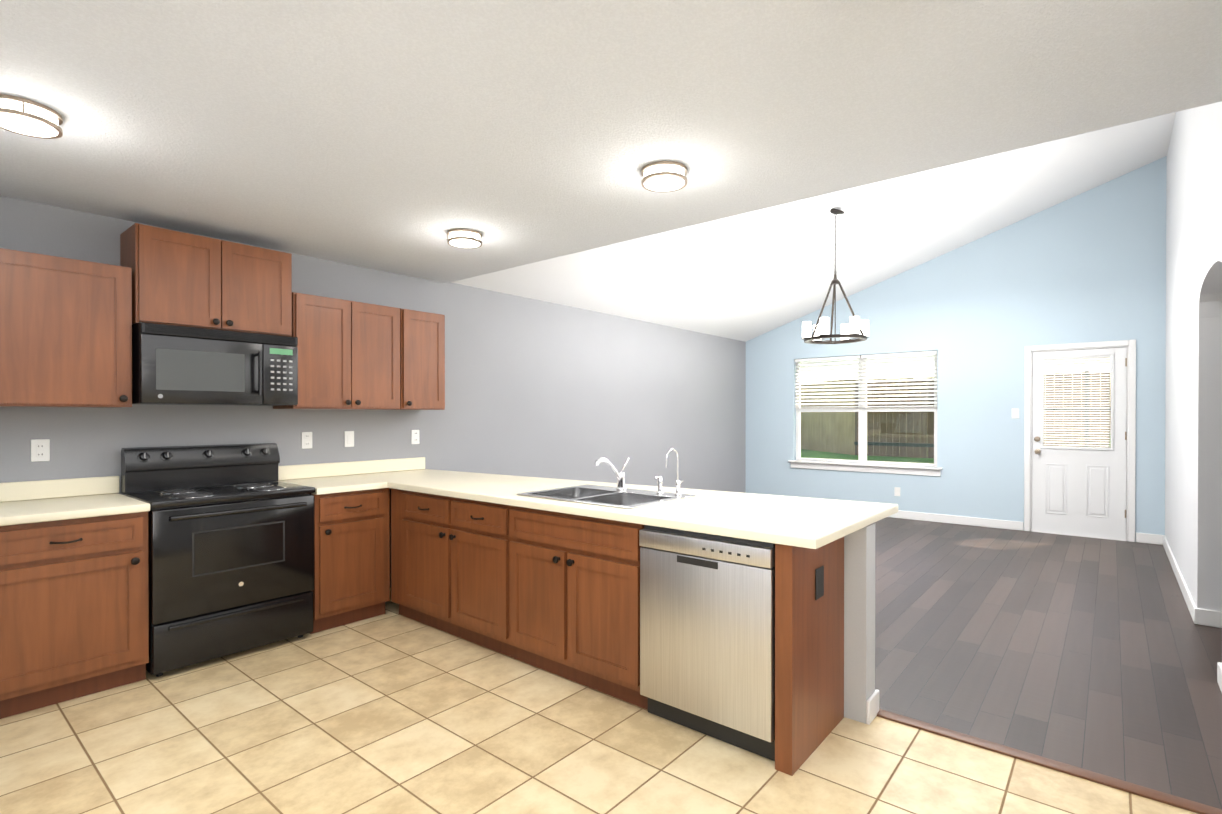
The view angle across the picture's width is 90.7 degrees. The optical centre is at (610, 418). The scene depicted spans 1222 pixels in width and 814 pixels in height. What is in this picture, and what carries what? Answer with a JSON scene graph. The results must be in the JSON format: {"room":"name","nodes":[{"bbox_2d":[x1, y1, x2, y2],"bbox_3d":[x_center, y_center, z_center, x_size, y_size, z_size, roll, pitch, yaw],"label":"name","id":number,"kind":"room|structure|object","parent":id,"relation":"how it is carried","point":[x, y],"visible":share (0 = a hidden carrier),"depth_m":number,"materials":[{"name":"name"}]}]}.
{"room":"kitchen","nodes":[
{"label":"kitchen","id":0,"kind":"room"},
{"bbox_2d":[0,196,745,586],"bbox_3d":[-1.012,0.059,5.810,0.150,2.560,9.900,0,0,40],"label":"wall","id":1,"kind":"structure","parent":0,"point":[536,388],"depth_m":5.55,"materials":[{"name":"grey paint"}]},
{"bbox_2d":[31,439,49,461],"bbox_3d":[-3.051,0.172,3.227,0.008,0.118,0.074,0,0,40],"label":"outlet","id":2,"kind":"object","parent":1,"relation":"attached to","point":[40,449],"visible":1,"depth_m":3.23,"materials":[{"name":"white plastic"}]},
{"bbox_2d":[0,248,131,407],"bbox_3d":[-2.888,-0.437,3.124,0.381,0.754,0.595,0,0,40],"label":"upper cabinet","id":3,"kind":"object","parent":1,"relation":"attached to","point":[65,332],"visible":1,"depth_m":3.04,"materials":[{"name":"brown wood"}]},
{"bbox_2d":[120,223,291,335],"bbox_3d":[-2.428,-0.792,3.676,0.381,0.540,0.811,0,0,40],"label":"upper cabinet","id":4,"kind":"object","parent":1,"relation":"attached to","point":[185,279],"visible":1,"depth_m":3.52,"materials":[{"name":"brown wood"}]},
{"bbox_2d":[132,322,297,405],"bbox_3d":[-2.392,-0.300,3.649,0.474,0.436,0.809,0,0,40],"label":"over-the-range microwave","id":5,"kind":"object","parent":4,"relation":"attached to","point":[178,365],"visible":1,"depth_m":3.47,"materials":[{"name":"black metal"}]},
{"bbox_2d":[302,432,311,448],"bbox_3d":[-2.164,0.157,4.297,0.008,0.118,0.074,0,0,40],"label":"electrical outlet","id":6,"kind":"object","parent":1,"relation":"attached to","point":[306,440],"visible":1,"depth_m":4.29,"materials":[{"name":"white plastic"}]},
{"bbox_2d":[273,292,399,409],"bbox_3d":[-1.920,-0.443,4.291,0.381,0.754,0.763,0,0,40],"label":"upper cabinet","id":7,"kind":"object","parent":1,"relation":"attached to","point":[348,354],"visible":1,"depth_m":4.16,"materials":[{"name":"brown wood"}]},
{"bbox_2d":[344,431,353,446],"bbox_3d":[-1.965,0.155,4.535,0.010,0.118,0.074,0,0,40],"label":"light switch","id":8,"kind":"object","parent":1,"relation":"attached to","point":[348,438],"visible":1,"depth_m":4.53,"materials":[{"name":"white plastic"}]},
{"bbox_2d":[278,457,424,480],"bbox_3d":[-1.925,0.375,4.569,0.022,0.099,1.177,0,0,40],"label":"backsplash","id":9,"kind":"structure","parent":1,"relation":"attached to","point":[291,472],"depth_m":4.51,"materials":[{"name":"beige laminate"}]},
{"bbox_2d":[411,430,418,443],"bbox_3d":[-1.609,0.153,4.966,0.008,0.118,0.074,0,0,40],"label":"electrical outlet","id":10,"kind":"object","parent":1,"relation":"attached to","point":[414,436],"visible":1,"depth_m":4.96,"materials":[{"name":"white plastic"}]},
{"bbox_2d":[391,308,444,409],"bbox_3d":[-1.550,-0.445,4.737,0.381,0.754,0.383,0,0,40],"label":"upper cabinet","id":11,"kind":"object","parent":1,"relation":"attached to","point":[422,360],"visible":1,"depth_m":4.62,"materials":[{"name":"brown wood"}]},
{"bbox_2d":[0,587,1197,813],"bbox_3d":[-0.088,1.391,1.236,7.420,0.060,4.030,0,0,40],"label":"floor","id":12,"kind":"structure","parent":0,"point":[392,711],"depth_m":2.43,"materials":[{"name":"beige tile"}]},
{"bbox_2d":[0,512,148,718],"bbox_3d":[-2.784,0.914,3.028,0.671,0.878,0.626,0,0,40],"label":"base cabinet","id":13,"kind":"object","parent":12,"relation":"on","point":[74,608],"visible":1,"depth_m":2.85,"materials":[{"name":"brown wood"}]},
{"bbox_2d":[0,476,149,525],"bbox_3d":[-2.789,0.403,3.031,0.656,0.140,0.628,0,0,40],"label":"countertop","id":14,"kind":"structure","parent":13,"relation":"on","point":[24,502],"depth_m":3.12,"materials":[{"name":"beige laminate"}]},
{"bbox_2d":[121,443,314,676],"bbox_3d":[-2.298,0.759,3.573,0.673,1.181,0.826,0,0,40],"label":"range","id":15,"kind":"object","parent":12,"relation":"on","point":[230,569],"visible":1,"depth_m":3.42,"materials":[{"name":"black metal"}]},
{"bbox_2d":[310,488,389,633],"bbox_3d":[-1.889,0.908,4.107,0.671,0.878,0.502,0,0,40],"label":"base cabinet","id":16,"kind":"object","parent":12,"relation":"on","point":[351,561],"visible":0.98,"depth_m":3.90,"materials":[{"name":"brown wood"}]},
{"bbox_2d":[391,488,514,658],"bbox_3d":[-0.823,0.909,3.905,1.299,0.878,0.586,0,0,40],"label":"base cabinet","id":17,"kind":"object","parent":12,"relation":"on","point":[453,559],"depth_m":3.62,"materials":[{"name":"brown wood"}]},
{"bbox_2d":[515,506,638,705],"bbox_3d":[-0.060,0.913,3.273,0.980,0.878,0.586,0,0,40],"label":"base cabinet","id":18,"kind":"object","parent":12,"relation":"on","point":[557,593],"depth_m":2.99,"materials":[{"name":"brown wood"}]},
{"bbox_2d":[639,524,843,775],"bbox_3d":[0.566,0.915,2.754,0.785,0.878,0.586,0,0,40],"label":"base cabinet","id":19,"kind":"object","parent":12,"relation":"on","point":[809,583],"depth_m":2.40,"materials":[{"name":"brown wood"}]},
{"bbox_2d":[277,469,897,548],"bbox_3d":[-0.447,0.450,3.559,3.727,0.040,1.260,0,0,34],"label":"countertop","id":20,"kind":"structure","parent":19,"relation":"on","point":[810,523],"depth_m":3.00,"materials":[{"name":"beige laminate"}]},
{"bbox_2d":[517,484,695,508],"bbox_3d":[-0.031,0.520,3.361,0.806,0.192,0.596,0,0,40],"label":"sink basin","id":21,"kind":"object","parent":20,"relation":"in","point":[627,498],"visible":0.35,"depth_m":3.42,"materials":[{"name":"silver metal"}]},
{"bbox_2d":[655,476,663,493],"bbox_3d":[0.269,0.374,3.401,0.044,0.097,0.067,0,0,40],"label":"soap dispenser","id":22,"kind":"object","parent":21,"relation":"on","point":[659,482],"visible":0.98,"depth_m":3.40,"materials":[{"name":"silver metal"}]},
{"bbox_2d":[594,458,629,489],"bbox_3d":[0.001,0.324,3.515,0.067,0.196,0.280,0,0,40],"label":"faucet","id":23,"kind":"object","parent":20,"relation":"on","point":[620,476],"visible":1,"depth_m":3.56,"materials":[{"name":"silver metal"}]},
{"bbox_2d":[666,448,682,494],"bbox_3d":[0.346,0.294,3.305,0.040,0.259,0.156,0,0,40],"label":"filter faucet","id":24,"kind":"object","parent":20,"relation":"on","point":[677,483],"visible":1,"depth_m":3.32,"materials":[{"name":"silver metal"}]},
{"bbox_2d":[639,525,774,760],"bbox_3d":[0.546,0.918,2.733,0.632,0.864,0.557,0,0,40],"label":"dishwasher","id":25,"kind":"object","parent":19,"relation":"in","point":[707,634],"visible":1,"depth_m":2.50,"materials":[{"name":"silver metal"}]},
{"bbox_2d":[0,0,1221,341],"bbox_3d":[1.786,-2.004,3.479,7.420,1.767,9.900,0,0,40],"label":"ceiling","id":26,"kind":"structure","parent":0,"point":[398,136],"depth_m":2.38,"materials":[{"name":"white paint"}]},
{"bbox_2d":[0,94,62,138],"bbox_3d":[-2.166,-1.111,2.227,0.212,0.064,0.212,0,0,40],"label":"ceiling light","id":27,"kind":"object","parent":26,"relation":"attached to","point":[24,116],"visible":1,"depth_m":2.20,"materials":[{"name":"white glass"}]},
{"bbox_2d":[447,229,481,247],"bbox_3d":[-0.910,-1.119,3.757,0.212,0.064,0.212,0,0,40],"label":"ceiling light","id":28,"kind":"object","parent":26,"relation":"attached to","point":[464,238],"visible":1,"depth_m":3.69,"materials":[{"name":"white glass"}]},
{"bbox_2d":[641,161,686,191],"bbox_3d":[0.246,-1.114,2.786,0.212,0.064,0.212,0,0,40],"label":"ceiling light","id":29,"kind":"object","parent":26,"relation":"attached to","point":[664,176],"visible":1,"depth_m":2.73,"materials":[{"name":"white glass"}]},
{"bbox_2d":[802,208,868,343],"bbox_3d":[2.118,-1.342,5.701,0.560,1.287,0.604,0,0,40],"label":"chandelier","id":30,"kind":"object","parent":26,"relation":"hanging from","point":[820,333],"visible":1,"depth_m":5.66,"materials":[{"name":"brown metal"}]},
{"bbox_2d":[844,523,874,723],"bbox_3d":[-0.206,0.913,3.865,3.580,0.872,0.130,0,0,40],"label":"wall","id":31,"kind":"structure","parent":0,"point":[859,617],"depth_m":2.71,"materials":[{"name":"grey paint"}]},
{"bbox_2d":[866,689,878,717],"bbox_3d":[-0.148,1.296,3.901,3.566,0.105,0.036,0,0,40],"label":"baseboard","id":32,"kind":"structure","parent":31,"relation":"attached to","point":[872,704],"depth_m":2.70,"materials":[{"name":"white wood"}]},
{"bbox_2d":[746,156,1166,541],"bbox_3d":[4.016,-0.766,7.969,5.130,4.188,0.150,0,0,40],"label":"wall","id":33,"kind":"structure","parent":0,"point":[979,315],"depth_m":7.33,"materials":[{"name":"blue paint"}]},
{"bbox_2d":[788,354,941,475],"bbox_3d":[3.474,-0.068,8.380,2.035,1.614,0.195,0,0,40],"label":"window","id":34,"kind":"structure","parent":33,"relation":"in","point":[878,467],"depth_m":8.39,"materials":[{"name":"white"}]},
{"bbox_2d":[795,351,937,407],"bbox_3d":[3.473,-0.513,8.376,1.891,0.719,0.058,0,0,40],"label":"window blinds","id":35,"kind":"object","parent":34,"relation":"attached to","point":[869,356],"visible":0.9,"depth_m":8.30,"materials":[{"name":"white"}]},
{"bbox_2d":[894,487,899,495],"bbox_3d":[3.815,0.978,8.041,0.074,0.118,0.008,0,0,40],"label":"outlet","id":36,"kind":"object","parent":33,"relation":"attached to","point":[896,491],"visible":1,"depth_m":8.04,"materials":[{"name":"white plastic"}]},
{"bbox_2d":[888,510,1023,530],"bbox_3d":[3.507,1.274,8.293,3.585,0.105,0.016,0,0,40],"label":"baseboard","id":37,"kind":"structure","parent":33,"relation":"attached to","point":[963,520],"depth_m":7.56,"materials":[{"name":"white wood"}]},
{"bbox_2d":[1012,409,1018,417],"bbox_3d":[4.824,-0.058,7.199,0.074,0.118,0.008,0,0,40],"label":"light switch","id":38,"kind":"object","parent":33,"relation":"attached to","point":[1015,413],"visible":1,"depth_m":7.20,"materials":[{"name":"white plastic"}]},
{"bbox_2d":[1032,347,1126,539],"bbox_3d":[5.276,0.274,6.824,0.845,2.097,0.124,0,0,40],"label":"exterior door","id":39,"kind":"structure","parent":33,"relation":"in","point":[1078,490],"depth_m":6.82,"materials":[{"name":"white paint"}]},
{"bbox_2d":[1024,339,1135,541],"bbox_3d":[5.321,0.242,6.880,0.995,2.186,0.168,0,0,40],"label":"door frame","id":40,"kind":"structure","parent":33,"relation":"attached to","point":[1130,443],"depth_m":6.66,"materials":[{"name":"white wood"}]},
{"bbox_2d":[875,517,1221,808],"bbox_3d":[2.879,1.373,5.206,6.920,0.059,5.870,0,0,40],"label":"floor","id":41,"kind":"structure","parent":0,"point":[1101,656],"depth_m":3.51,"materials":[{"name":"grey wood"}]},
{"bbox_2d":[877,709,1221,813],"bbox_3d":[1.704,1.351,2.371,1.270,0.012,0.065,0,0,40],"label":"threshold strip","id":42,"kind":"object","parent":41,"relation":"on","point":[1162,797],"depth_m":2.33,"materials":[{"name":"brown"}]},
{"bbox_2d":[1165,101,1221,611],"bbox_3d":[3.659,-0.775,3.621,0.130,4.250,7.300,0,0,40],"label":"wall","id":43,"kind":"structure","parent":0,"point":[1193,457],"depth_m":4.10,"materials":[{"name":"white paint"}]},
{"bbox_2d":[1161,535,1199,624],"bbox_3d":[4.832,1.290,5.161,0.016,0.105,3.146,0,0,40],"label":"baseboard","id":44,"kind":"structure","parent":43,"relation":"attached to","point":[1194,611],"depth_m":4.60,"materials":[{"name":"white wood"}]},
{"bbox_2d":[1217,662,1221,691],"bbox_3d":[2.235,1.305,2.029,0.016,0.105,2.756,0,0,40],"label":"baseboard","id":45,"kind":"structure","parent":43,"relation":"attached to","point":[1219,665],"depth_m":3.03,"materials":[{"name":"white wood"}]},
{"label":"outside","id":46,"kind":"structure","parent":0,"visible":0},
{"bbox_2d":[801,434,1100,463],"bbox_3d":[11.803,1.236,21.826,38.000,0.750,31.090,0,0,40],"label":"ground","id":47,"kind":"structure","parent":46,"point":[890,459],"depth_m":14.19,"materials":[{"name":"green plant"}]},
{"bbox_2d":[801,371,1110,457],"bbox_3d":[11.518,-0.053,14.419,24.990,1.900,6.932,0,0,40],"label":"fence","id":48,"kind":"object","parent":47,"relation":"on","point":[903,452],"depth_m":14.10,"materials":[{"name":"brown wood"}]}
]}

